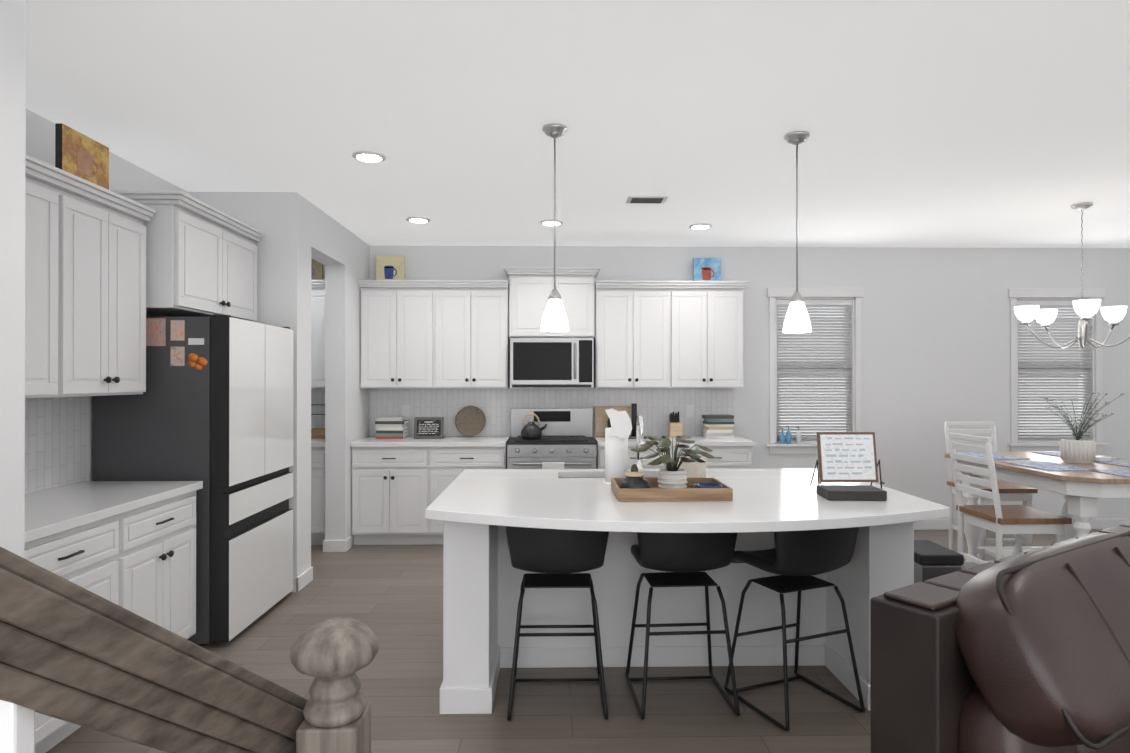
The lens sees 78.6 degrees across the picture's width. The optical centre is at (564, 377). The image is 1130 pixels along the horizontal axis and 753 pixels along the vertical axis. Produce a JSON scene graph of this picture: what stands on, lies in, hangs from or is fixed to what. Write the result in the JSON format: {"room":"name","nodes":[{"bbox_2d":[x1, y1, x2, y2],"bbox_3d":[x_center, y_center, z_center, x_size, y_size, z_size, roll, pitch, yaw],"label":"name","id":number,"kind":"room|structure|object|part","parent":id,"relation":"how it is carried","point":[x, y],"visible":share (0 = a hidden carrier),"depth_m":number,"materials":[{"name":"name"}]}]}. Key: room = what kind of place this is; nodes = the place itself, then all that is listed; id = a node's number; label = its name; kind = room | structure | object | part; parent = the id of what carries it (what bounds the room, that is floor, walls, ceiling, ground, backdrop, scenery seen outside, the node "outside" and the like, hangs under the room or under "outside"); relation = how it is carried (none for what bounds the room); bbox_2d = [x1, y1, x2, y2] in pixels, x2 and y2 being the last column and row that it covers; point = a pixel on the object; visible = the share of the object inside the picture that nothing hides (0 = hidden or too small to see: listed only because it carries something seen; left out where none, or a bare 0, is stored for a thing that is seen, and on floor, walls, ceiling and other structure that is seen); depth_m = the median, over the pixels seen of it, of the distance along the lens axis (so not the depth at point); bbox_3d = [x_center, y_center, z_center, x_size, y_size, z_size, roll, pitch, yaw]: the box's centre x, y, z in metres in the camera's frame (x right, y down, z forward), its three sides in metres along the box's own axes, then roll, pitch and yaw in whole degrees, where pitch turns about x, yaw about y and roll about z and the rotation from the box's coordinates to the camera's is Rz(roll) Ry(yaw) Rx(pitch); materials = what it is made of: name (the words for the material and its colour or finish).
{"room":"kitchen and dining room","nodes":[
{"label":"kitchen and dining room","id":0,"kind":"room"},
{"bbox_2d":[0,0,25,558],"bbox_3d":[-2.026,0.086,1.848,1.030,2.750,0.150,0,0,-1],"label":"wall","id":1,"kind":"structure","parent":0,"point":[12,233],"depth_m":1.89,"materials":[{"name":"white paint"}]},
{"bbox_2d":[26,109,186,491],"bbox_3d":[-2.605,0.084,1.222,0.150,2.750,7.020,0,0,-1],"label":"wall","id":2,"kind":"structure","parent":0,"point":[124,174],"depth_m":3.75,"materials":[{"name":"white paint"}]},
{"bbox_2d":[25,163,76,397],"bbox_3d":[-2.379,-0.387,2.701,0.350,0.942,0.772,0,0,-1],"label":"upper cabinet","id":3,"kind":"object","parent":2,"relation":"attached to","point":[50,200],"depth_m":2.96,"materials":[{"name":"white wood"}]},
{"bbox_2d":[55,123,108,189],"bbox_3d":[-2.232,-1.010,3.203,0.038,0.224,0.320,0,0,-1],"label":"painting","id":4,"kind":"object","parent":3,"relation":"on","point":[81,155],"visible":0.98,"depth_m":3.16,"materials":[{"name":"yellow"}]},
{"bbox_2d":[25,396,86,493],"bbox_3d":[-2.555,0.317,2.809,0.007,0.463,1.787,0,0,-1],"label":"tile backsplash","id":5,"kind":"structure","parent":2,"relation":"attached to","point":[55,441],"depth_m":3.47,"materials":[{"name":"white tile"}]},
{"bbox_2d":[77,187,152,396],"bbox_3d":[-2.390,-0.385,3.313,0.350,0.942,0.716,0,0,-1],"label":"upper cabinet","id":6,"kind":"object","parent":2,"relation":"attached to","point":[85,287],"depth_m":3.36,"materials":[{"name":"white wood"}]},
{"bbox_2d":[110,190,264,321],"bbox_3d":[-2.315,-0.685,4.188,0.533,0.617,1.065,0,0,-1],"label":"upper cabinet","id":7,"kind":"object","parent":2,"relation":"attached to","point":[201,258],"visible":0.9,"depth_m":3.92,"materials":[{"name":"white wood"}]},
{"bbox_2d":[187,192,271,324],"bbox_3d":[-2.735,0.096,4.790,1.440,2.750,0.120,0,0,-1],"label":"wall","id":8,"kind":"structure","parent":0,"point":[253,209],"depth_m":4.75,"materials":[{"name":"white paint"}]},
{"bbox_2d":[272,192,369,577],"bbox_3d":[-1.947,0.099,5.685,0.170,2.750,1.880,0,0,-1],"label":"wall","id":9,"kind":"structure","parent":0,"point":[304,231],"depth_m":5.51,"materials":[{"name":"white paint"}]},
{"bbox_2d":[294,566,312,592],"bbox_3d":[-1.839,1.421,4.872,0.015,0.100,0.300,0,0,-1],"label":"baseboard","id":10,"kind":"structure","parent":9,"relation":"attached to","point":[303,580],"depth_m":4.83,"materials":[{"name":"white wood"}]},
{"bbox_2d":[46,529,1102,752],"bbox_3d":[1.665,1.488,2.336,10.150,0.050,9.100,0,0,-1],"label":"floor","id":11,"kind":"structure","parent":0,"point":[391,596],"depth_m":3.20,"materials":[{"name":"brown wood"}]},
{"bbox_2d":[25,509,136,752],"bbox_3d":[-2.244,1.027,2.684,0.620,0.876,0.786,0,0,-1],"label":"base cabinet","id":12,"kind":"object","parent":11,"relation":"on","point":[130,546],"depth_m":2.84,"materials":[{"name":"white wood"}]},
{"bbox_2d":[25,481,202,544],"bbox_3d":[-2.240,0.569,2.806,0.632,0.040,1.772,0,0,-1],"label":"countertop","id":13,"kind":"structure","parent":12,"relation":"on","point":[48,512],"depth_m":3.10,"materials":[{"name":"white stone"}]},
{"bbox_2d":[137,489,198,638],"bbox_3d":[-2.256,1.029,3.316,0.620,0.876,0.750,0,0,-1],"label":"base cabinet","id":14,"kind":"object","parent":11,"relation":"on","point":[166,530],"depth_m":3.39,"materials":[{"name":"white wood"}]},
{"bbox_2d":[0,547,378,752],"bbox_3d":[-0.626,0.459,0.462,0.692,1.996,1.375,0,0,-1],"label":"stair handrail","id":15,"kind":"object","parent":11,"relation":"on","point":[72,652],"visible":1,"depth_m":0.85,"materials":[{"name":"brown wood"}]},
{"bbox_2d":[93,315,292,645],"bbox_3d":[-2.197,0.563,4.201,0.735,1.812,0.925,0,0,-1],"label":"fridge","id":16,"kind":"object","parent":11,"relation":"on","point":[220,424],"visible":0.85,"depth_m":3.75,"materials":[{"name":"grey metal"}]},
{"bbox_2d":[146,318,207,369],"bbox_3d":[-2.108,-0.182,3.740,0.337,0.281,0.002,0,0,-1],"label":"magnet","id":17,"kind":"object","parent":16,"relation":"attached to","point":[155,331],"visible":1,"depth_m":3.74,"materials":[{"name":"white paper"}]},
{"bbox_2d":[311,447,324,544],"bbox_3d":[-2.401,1.038,6.301,0.710,0.876,0.620,0,0,-1],"label":"base cabinet","id":18,"kind":"object","parent":11,"relation":"on","point":[317,491],"depth_m":6.00,"materials":[{"name":"white wood"}]},
{"bbox_2d":[311,439,324,446],"bbox_3d":[-2.688,0.580,6.291,1.284,0.040,0.632,0,0,-1],"label":"countertop","id":19,"kind":"structure","parent":18,"relation":"on","point":[314,442],"depth_m":5.99,"materials":[{"name":"white stone"}]},
{"bbox_2d":[311,404,324,438],"bbox_3d":[-2.336,0.406,6.447,0.407,0.308,0.320,0,0,-1],"label":"shelf","id":20,"kind":"object","parent":19,"relation":"on","point":[317,433],"depth_m":6.32,"materials":[{"name":"brown wood"}]},
{"bbox_2d":[350,436,509,544],"bbox_3d":[-1.196,1.018,6.306,1.347,0.915,0.653,0,0,-1],"label":"base cabinet","id":21,"kind":"object","parent":11,"relation":"on","point":[399,486],"visible":0.69,"depth_m":6.01,"materials":[{"name":"white painted wood"},{"name":"black metal"}]},
{"bbox_2d":[374,417,407,438],"bbox_3d":[-1.612,0.462,6.410,0.276,0.195,0.195,0,0,-1],"label":"books","id":22,"kind":"object","parent":21,"relation":"on","point":[391,427],"visible":1,"depth_m":6.32,"materials":[{"name":"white paper"}]},
{"bbox_2d":[414,417,443,438],"bbox_3d":[-1.254,0.462,6.366,0.270,0.200,0.080,0,0,-1],"label":"chalkboard sign","id":23,"kind":"object","parent":21,"relation":"on","point":[428,427],"visible":1,"depth_m":6.34,"materials":[{"name":"grey"}]},
{"bbox_2d":[455,406,485,435],"bbox_3d":[-0.897,0.408,6.550,0.292,0.284,0.085,0,0,-1],"label":"decorative plate","id":24,"kind":"object","parent":21,"relation":"on","point":[470,420],"visible":1,"depth_m":6.56,"materials":[{"name":"brown wood"}]},
{"bbox_2d":[507,408,596,468],"bbox_3d":[-0.120,0.883,6.274,0.775,1.185,0.740,0,0,-1],"label":"range","id":25,"kind":"object","parent":11,"relation":"on","point":[566,440],"visible":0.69,"depth_m":6.02,"materials":[{"name":"silver metal"}]},
{"bbox_2d":[521,413,546,438],"bbox_3d":[-0.277,0.424,6.154,0.237,0.227,0.190,0,0,-1],"label":"kettle","id":26,"kind":"object","parent":25,"relation":"on","point":[531,429],"visible":1,"depth_m":6.10,"materials":[{"name":"black metal"}]},
{"bbox_2d":[506,526,608,720],"bbox_3d":[-0.035,1.035,3.152,0.449,0.859,0.481,0,0,-1],"label":"bar stool","id":27,"kind":"object","parent":11,"relation":"on","point":[555,558],"visible":0.79,"depth_m":2.97,"materials":[{"name":"black plastic"}]},
{"bbox_2d":[594,436,754,468],"bbox_3d":[0.974,1.018,6.346,1.385,0.915,0.653,0,0,-1],"label":"base cabinet","id":28,"kind":"object","parent":11,"relation":"on","point":[735,452],"visible":0.27,"depth_m":6.06,"materials":[{"name":"white wood"}]},
{"bbox_2d":[595,406,630,436],"bbox_3d":[0.487,0.417,6.611,0.400,0.290,0.058,0,0,-1],"label":"cutting board","id":29,"kind":"object","parent":28,"relation":"on","point":[601,418],"visible":0.42,"depth_m":6.60,"materials":[{"name":"brown wood"}]},
{"bbox_2d":[628,403,646,438],"bbox_3d":[0.655,0.399,6.431,0.230,0.322,0.230,0,0,-1],"label":"tray","id":30,"kind":"object","parent":28,"relation":"on","point":[633,417],"visible":0.46,"depth_m":6.41,"materials":[{"name":"grey metal"}]},
{"bbox_2d":[668,412,681,436],"bbox_3d":[1.034,0.439,6.488,0.110,0.242,0.139,0,0,-1],"label":"knife block","id":31,"kind":"object","parent":28,"relation":"on","point":[674,427],"visible":0.98,"depth_m":6.42,"materials":[{"name":"brown wood"}]},
{"bbox_2d":[702,415,733,437],"bbox_3d":[1.437,0.455,6.466,0.273,0.212,0.202,0,0,-1],"label":"books","id":32,"kind":"object","parent":28,"relation":"on","point":[718,426],"visible":1,"depth_m":6.38,"materials":[{"name":"white paper"}]},
{"bbox_2d":[440,475,913,713],"bbox_3d":[0.498,1.022,3.534,2.108,0.890,1.024,0,0,-1],"label":"kitchen island","id":33,"kind":"object","parent":11,"relation":"on","point":[481,585],"depth_m":3.50,"materials":[{"name":"white wood"}]},
{"bbox_2d":[425,475,949,534],"bbox_3d":[0.505,0.555,3.133,2.160,0.040,1.170,0,0,-1],"label":"island countertop","id":34,"kind":"structure","parent":33,"relation":"on","point":[761,504],"depth_m":2.87,"materials":[{"name":"white stone"}]},
{"bbox_2d":[604,408,631,483],"bbox_3d":[0.268,0.344,3.520,0.139,0.383,0.138,0,0,-1],"label":"paper towel roll","id":35,"kind":"object","parent":34,"relation":"on","point":[617,433],"visible":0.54,"depth_m":3.47,"materials":[{"name":"white paper"}]},
{"bbox_2d":[611,478,732,500],"bbox_3d":[0.475,0.508,3.157,0.500,0.054,0.340,0,0,-1],"label":"serving tray","id":36,"kind":"object","parent":34,"relation":"on","point":[655,492],"visible":0.83,"depth_m":2.99,"materials":[{"name":"brown wood"}]},
{"bbox_2d":[619,472,650,488],"bbox_3d":[0.311,0.474,3.084,0.144,0.098,0.144,0,0,-1],"label":"pot","id":37,"kind":"object","parent":36,"relation":"on","point":[634,480],"visible":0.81,"depth_m":3.04,"materials":[{"name":"black ceramic"}]},
{"bbox_2d":[631,464,637,471],"bbox_3d":[0.349,0.484,3.465,0.060,0.104,0.060,0,0,-1],"label":"decorative piece","id":38,"kind":"object","parent":37,"relation":"in","point":[634,467],"visible":0.29,"depth_m":3.45,"materials":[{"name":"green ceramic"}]},
{"bbox_2d":[630,435,715,487],"bbox_3d":[0.491,0.393,3.177,0.377,0.260,0.380,0,0,-1],"label":"potted plant","id":39,"kind":"object","parent":36,"relation":"on","point":[671,475],"visible":0.94,"depth_m":3.13,"materials":[{"name":"green plant"}]},
{"bbox_2d":[694,482,722,487],"bbox_3d":[0.641,0.500,3.090,0.128,0.045,0.128,0,0,-1],"label":"bowl","id":40,"kind":"object","parent":36,"relation":"on","point":[706,485],"visible":0.35,"depth_m":3.12,"materials":[{"name":"blue ceramic"}]},
{"bbox_2d":[679,444,705,477],"bbox_3d":[0.635,0.431,3.430,0.110,0.209,0.120,0,0,-1],"label":"tissue box","id":41,"kind":"object","parent":34,"relation":"on","point":[695,469],"visible":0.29,"depth_m":3.37,"materials":[{"name":"white paper"}]},
{"bbox_2d":[810,432,884,488],"bbox_3d":[1.362,0.397,3.337,0.307,0.269,0.137,0,0,-1],"label":"sign board","id":42,"kind":"object","parent":34,"relation":"on","point":[847,456],"visible":0.98,"depth_m":3.32,"materials":[{"name":"brown"}]},
{"bbox_2d":[816,485,886,500],"bbox_3d":[1.277,0.513,3.082,0.250,0.042,0.170,0,0,3],"label":"book","id":43,"kind":"object","parent":34,"relation":"on","point":[852,492],"visible":1,"depth_m":3.00,"materials":[{"name":"leather"}]},
{"bbox_2d":[625,532,739,718],"bbox_3d":[0.525,1.035,3.172,0.449,0.859,0.481,0,0,-4],"label":"bar stool","id":44,"kind":"object","parent":11,"relation":"on","point":[682,559],"visible":0.81,"depth_m":3.00,"materials":[{"name":"black plastic"}]},
{"bbox_2d":[724,527,864,730],"bbox_3d":[1.027,1.035,3.122,0.449,0.859,0.481,0,0,-23],"label":"bar stool","id":45,"kind":"object","parent":11,"relation":"on","point":[794,560],"visible":0.79,"depth_m":2.98,"materials":[{"name":"black plastic"}]},
{"bbox_2d":[914,540,963,583],"bbox_3d":[1.781,1.151,3.402,0.210,0.630,0.325,0,0,-1],"label":"trash can","id":46,"kind":"object","parent":11,"relation":"on","point":[932,560],"visible":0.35,"depth_m":3.26,"materials":[{"name":"silver metal"}]},
{"bbox_2d":[944,422,1037,560],"bbox_3d":[3.363,0.918,5.488,0.450,1.110,0.508,0,0,-1],"label":"dining chair","id":47,"kind":"object","parent":11,"relation":"on","point":[1008,491],"visible":0.46,"depth_m":5.58,"materials":[{"name":"white wood"}]},
{"bbox_2d":[870,522,1129,752],"bbox_3d":[1.826,0.922,1.627,2.100,1.078,1.050,0,0,-33],"label":"recliner sofa","id":48,"kind":"object","parent":11,"relation":"on","point":[1027,652],"visible":1,"depth_m":1.39,"materials":[{"name":"brown leather"}]},
{"bbox_3d":[1.761,0.729,1.569,1.940,0.693,1.490,0,0,-1],"label":"seat","id":49,"kind":"part","parent":48,"relation":"part of","materials":[{"name":"brown leather"}]},
{"bbox_2d":[947,433,1071,569],"bbox_3d":[2.769,0.914,4.338,0.508,1.110,0.450,0,0,-1],"label":"dining chair","id":50,"kind":"object","parent":11,"relation":"on","point":[1017,521],"visible":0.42,"depth_m":4.26,"materials":[{"name":"white wood"}]},
{"bbox_2d":[945,451,1129,567],"bbox_3d":[3.331,1.012,4.498,1.060,0.915,1.440,0,0,-1],"label":"dining table","id":51,"kind":"object","parent":11,"relation":"on","point":[1082,492],"visible":0.42,"depth_m":4.17,"materials":[{"name":"white wood"}]},
{"bbox_2d":[949,452,1129,476],"bbox_3d":[3.331,0.552,4.485,0.920,0.004,1.310,0,0,-1],"label":"placemats","id":52,"kind":"object","parent":51,"relation":"on","point":[1049,466],"visible":0.69,"depth_m":4.38,"materials":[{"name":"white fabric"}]},
{"bbox_2d":[1042,392,1123,463],"bbox_3d":[3.389,0.325,4.562,0.424,0.459,0.439,0,0,-1],"label":"potted plant","id":53,"kind":"object","parent":51,"relation":"on","point":[1078,449],"visible":1,"depth_m":4.49,"materials":[{"name":"white ceramic"}]},
{"bbox_2d":[1095,456,1110,460],"bbox_3d":[3.559,0.540,4.584,0.090,0.029,0.090,0,0,-1],"label":"coasters","id":54,"kind":"object","parent":51,"relation":"on","point":[1100,458],"visible":0.61,"depth_m":4.55,"materials":[{"name":"white"}]},
{"bbox_2d":[26,0,1129,247],"bbox_3d":[1.665,-1.327,2.345,10.150,0.080,9.100,0,0,-1],"label":"ceiling","id":55,"kind":"structure","parent":0,"point":[964,122],"depth_m":3.32,"materials":[{"name":"white paint"}]},
{"bbox_2d":[352,151,385,161],"bbox_3d":[-1.130,-1.274,3.984,0.189,0.014,0.189,0,0,-7],"label":"recessed light","id":56,"kind":"object","parent":55,"relation":"in","point":[369,156],"depth_m":3.95,"materials":[{"name":"white"}]},
{"bbox_2d":[407,217,430,222],"bbox_3d":[-1.179,-1.269,5.553,0.189,0.014,0.189,0,0,-7],"label":"recessed light","id":57,"kind":"object","parent":55,"relation":"in","point":[412,219],"depth_m":5.52,"materials":[{"name":"white"}]},
{"bbox_2d":[540,220,562,225],"bbox_3d":[-0.111,-1.269,5.653,0.189,0.014,0.189,0,0,-40],"label":"recessed light","id":58,"kind":"object","parent":55,"relation":"in","point":[545,222],"depth_m":5.62,"materials":[{"name":"white"}]},
{"bbox_2d":[541,124,568,331],"bbox_3d":[-0.052,-0.762,3.542,0.146,1.042,0.146,0,0,-1],"label":"pendant light","id":59,"kind":"object","parent":55,"relation":"hanging from","point":[554,319],"visible":1,"depth_m":3.51,"materials":[{"name":"white glass"}]},
{"bbox_2d":[626,195,667,203],"bbox_3d":[0.583,-1.270,4.925,0.280,0.016,0.180,0,0,-1],"label":"ceiling vent","id":60,"kind":"object","parent":55,"relation":"in","point":[637,199],"visible":0.98,"depth_m":4.89,"materials":[{"name":"white"}]},
{"bbox_2d":[689,223,711,228],"bbox_3d":[1.137,-1.268,5.786,0.189,0.014,0.189,0,0,-22],"label":"recessed light","id":61,"kind":"object","parent":55,"relation":"in","point":[700,225],"depth_m":5.75,"materials":[{"name":"white"}]},
{"bbox_2d":[783,131,811,332],"bbox_3d":[1.226,-0.762,3.645,0.146,1.042,0.146,0,0,-1],"label":"pendant light","id":62,"kind":"object","parent":55,"relation":"hanging from","point":[797,319],"visible":1,"depth_m":3.61,"materials":[{"name":"white glass"}]},
{"bbox_2d":[1014,202,1129,348],"bbox_3d":[3.806,-0.748,5.113,0.844,1.060,0.818,0,0,-1],"label":"chandelier","id":63,"kind":"object","parent":55,"relation":"hanging from","point":[1085,309],"visible":1,"depth_m":5.11,"materials":[{"name":"white glass"}]},
{"bbox_2d":[323,245,1129,518],"bbox_3d":[1.584,0.102,6.764,10.150,2.750,0.150,0,0,-1],"label":"wall","id":64,"kind":"structure","parent":0,"point":[935,339],"depth_m":6.72,"materials":[{"name":"white paint"}]},
{"bbox_2d":[311,284,324,387],"bbox_3d":[-2.403,-0.375,6.440,0.708,0.942,0.350,0,0,-1],"label":"upper cabinet","id":65,"kind":"object","parent":64,"relation":"attached to","point":[317,333],"depth_m":6.27,"materials":[{"name":"white"}]},
{"bbox_2d":[311,258,322,279],"bbox_3d":[-2.437,-1.022,6.531,0.280,0.269,0.037,0,0,-1],"label":"framed picture","id":66,"kind":"object","parent":65,"relation":"on","point":[316,270],"visible":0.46,"depth_m":6.52},
{"bbox_2d":[359,284,441,387],"bbox_3d":[-1.503,-0.375,6.456,0.740,0.942,0.350,0,0,-1],"label":"upper cabinet","id":67,"kind":"object","parent":64,"relation":"attached to","point":[434,333],"depth_m":6.28,"materials":[{"name":"white wood"}]},
{"bbox_2d":[376,256,404,279],"bbox_3d":[-1.657,-1.022,6.545,0.260,0.269,0.037,0,0,-1],"label":"framed picture","id":68,"kind":"object","parent":67,"relation":"on","point":[390,267],"visible":0.96,"depth_m":6.53},
{"bbox_2d":[402,405,408,416],"bbox_3d":[-1.529,0.319,6.622,0.070,0.115,0.004,0,0,-1],"label":"electrical outlet plate","id":69,"kind":"object","parent":64,"relation":"attached to","point":[405,410],"depth_m":6.62,"materials":[{"name":"white plastic"}]},
{"bbox_2d":[442,284,509,387],"bbox_3d":[-0.895,-0.375,6.467,0.740,0.942,0.350,0,0,-1],"label":"upper cabinet","id":70,"kind":"object","parent":64,"relation":"attached to","point":[475,317],"depth_m":6.29,"materials":[{"name":"white wood"}]},
{"bbox_2d":[311,388,734,435],"bbox_3d":[-0.839,0.327,6.640,4.980,0.467,0.007,0,0,-1],"label":"tile backsplash","id":71,"kind":"structure","parent":64,"relation":"attached to","point":[656,407],"depth_m":6.65,"materials":[{"name":"white tile"}]},
{"bbox_2d":[503,267,599,337],"bbox_3d":[-0.122,-0.687,6.461,0.880,0.637,0.393,0,0,-1],"label":"upper cabinet","id":72,"kind":"object","parent":64,"relation":"attached to","point":[531,289],"visible":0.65,"depth_m":6.31,"materials":[{"name":"white wood"}]},
{"bbox_2d":[510,338,593,387],"bbox_3d":[-0.123,-0.135,6.430,0.760,0.453,0.452,0,0,-1],"label":"microwave","id":73,"kind":"object","parent":72,"relation":"attached to","point":[551,362],"visible":1,"depth_m":6.25,"materials":[{"name":"silver metal"}]},
{"bbox_2d":[594,284,677,387],"bbox_3d":[0.653,-0.375,6.495,0.748,0.942,0.350,0,0,-1],"label":"upper cabinet","id":74,"kind":"object","parent":64,"relation":"attached to","point":[668,334],"depth_m":6.32,"materials":[{"name":"white wood"}]},
{"bbox_2d":[687,405,693,416],"bbox_3d":[1.211,0.319,6.672,0.070,0.115,0.004,0,0,-1],"label":"electrical outlet plate","id":75,"kind":"object","parent":64,"relation":"attached to","point":[690,408],"depth_m":6.67,"materials":[{"name":"white plastic"}]},
{"bbox_2d":[678,284,745,387],"bbox_3d":[1.269,-0.375,6.507,0.749,0.942,0.350,0,0,-1],"label":"upper cabinet","id":76,"kind":"object","parent":64,"relation":"attached to","point":[710,316],"depth_m":6.33,"materials":[{"name":"white wood"}]},
{"bbox_2d":[693,258,720,280],"bbox_3d":[1.362,-1.017,6.601,0.260,0.259,0.037,0,0,-1],"label":"framed picture","id":77,"kind":"object","parent":76,"relation":"on","point":[706,269],"visible":0.98,"depth_m":6.59},
{"bbox_2d":[766,288,863,453],"bbox_3d":[2.430,-0.068,6.728,0.960,1.610,0.165,0,0,-1],"label":"window","id":78,"kind":"structure","parent":64,"relation":"in","point":[774,295],"depth_m":6.68,"materials":[{"name":"white wood"}]},
{"bbox_2d":[780,426,790,443],"bbox_3d":[2.131,0.550,6.666,0.112,0.174,0.036,0,0,-1],"label":"bottle","id":79,"kind":"object","parent":78,"relation":"on","point":[788,438],"depth_m":6.65,"materials":[{"name":"blue plastic"}]},
{"bbox_2d":[796,427,801,443],"bbox_3d":[2.261,0.555,6.668,0.051,0.164,0.036,0,0,-13],"label":"bottle","id":80,"kind":"object","parent":78,"relation":"on","point":[798,436],"depth_m":6.66,"materials":[{"name":"white plastic"}]},
{"bbox_2d":[777,300,851,439],"bbox_3d":[2.430,-0.078,6.731,0.736,1.363,0.046,0,0,-1],"label":"window blind","id":81,"kind":"object","parent":78,"relation":"attached to","point":[819,344],"visible":0.69,"depth_m":6.73,"materials":[{"name":"white plastic"}]},
{"bbox_2d":[914,519,1129,529],"bbox_3d":[4.085,1.427,6.723,4.850,0.100,0.014,0,0,-1],"label":"baseboard","id":82,"kind":"structure","parent":64,"relation":"attached to","point":[934,524],"depth_m":6.71,"materials":[{"name":"white"}]},
{"bbox_2d":[1007,288,1108,452],"bbox_3d":[4.800,-0.068,6.771,0.960,1.610,0.165,0,0,-1],"label":"window","id":83,"kind":"structure","parent":64,"relation":"in","point":[1015,444],"depth_m":6.73,"materials":[{"name":"white wood"}]},
{"bbox_2d":[1018,300,1091,438],"bbox_3d":[4.800,-0.078,6.774,0.736,1.363,0.046,0,0,-1],"label":"window blind","id":84,"kind":"object","parent":83,"relation":"attached to","point":[1067,318],"visible":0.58,"depth_m":6.77,"materials":[{"name":"white plastic"}]},
{"label":"outside","id":85,"kind":"structure","parent":0,"visible":0},
{"bbox_2d":[778,316,845,434],"bbox_3d":[2.420,-0.021,7.300,1.380,2.120,0.050,0,0,-1],"label":"window","id":86,"kind":"structure","parent":85,"point":[813,387],"depth_m":7.31,"materials":[{"name":"white"}]},
{"bbox_2d":[1018,331,1079,433],"bbox_3d":[4.789,-0.021,7.344,1.380,2.120,0.050,0,0,-1],"label":"window","id":87,"kind":"structure","parent":85,"point":[1047,384],"depth_m":7.35,"materials":[{"name":"white"}]}
]}

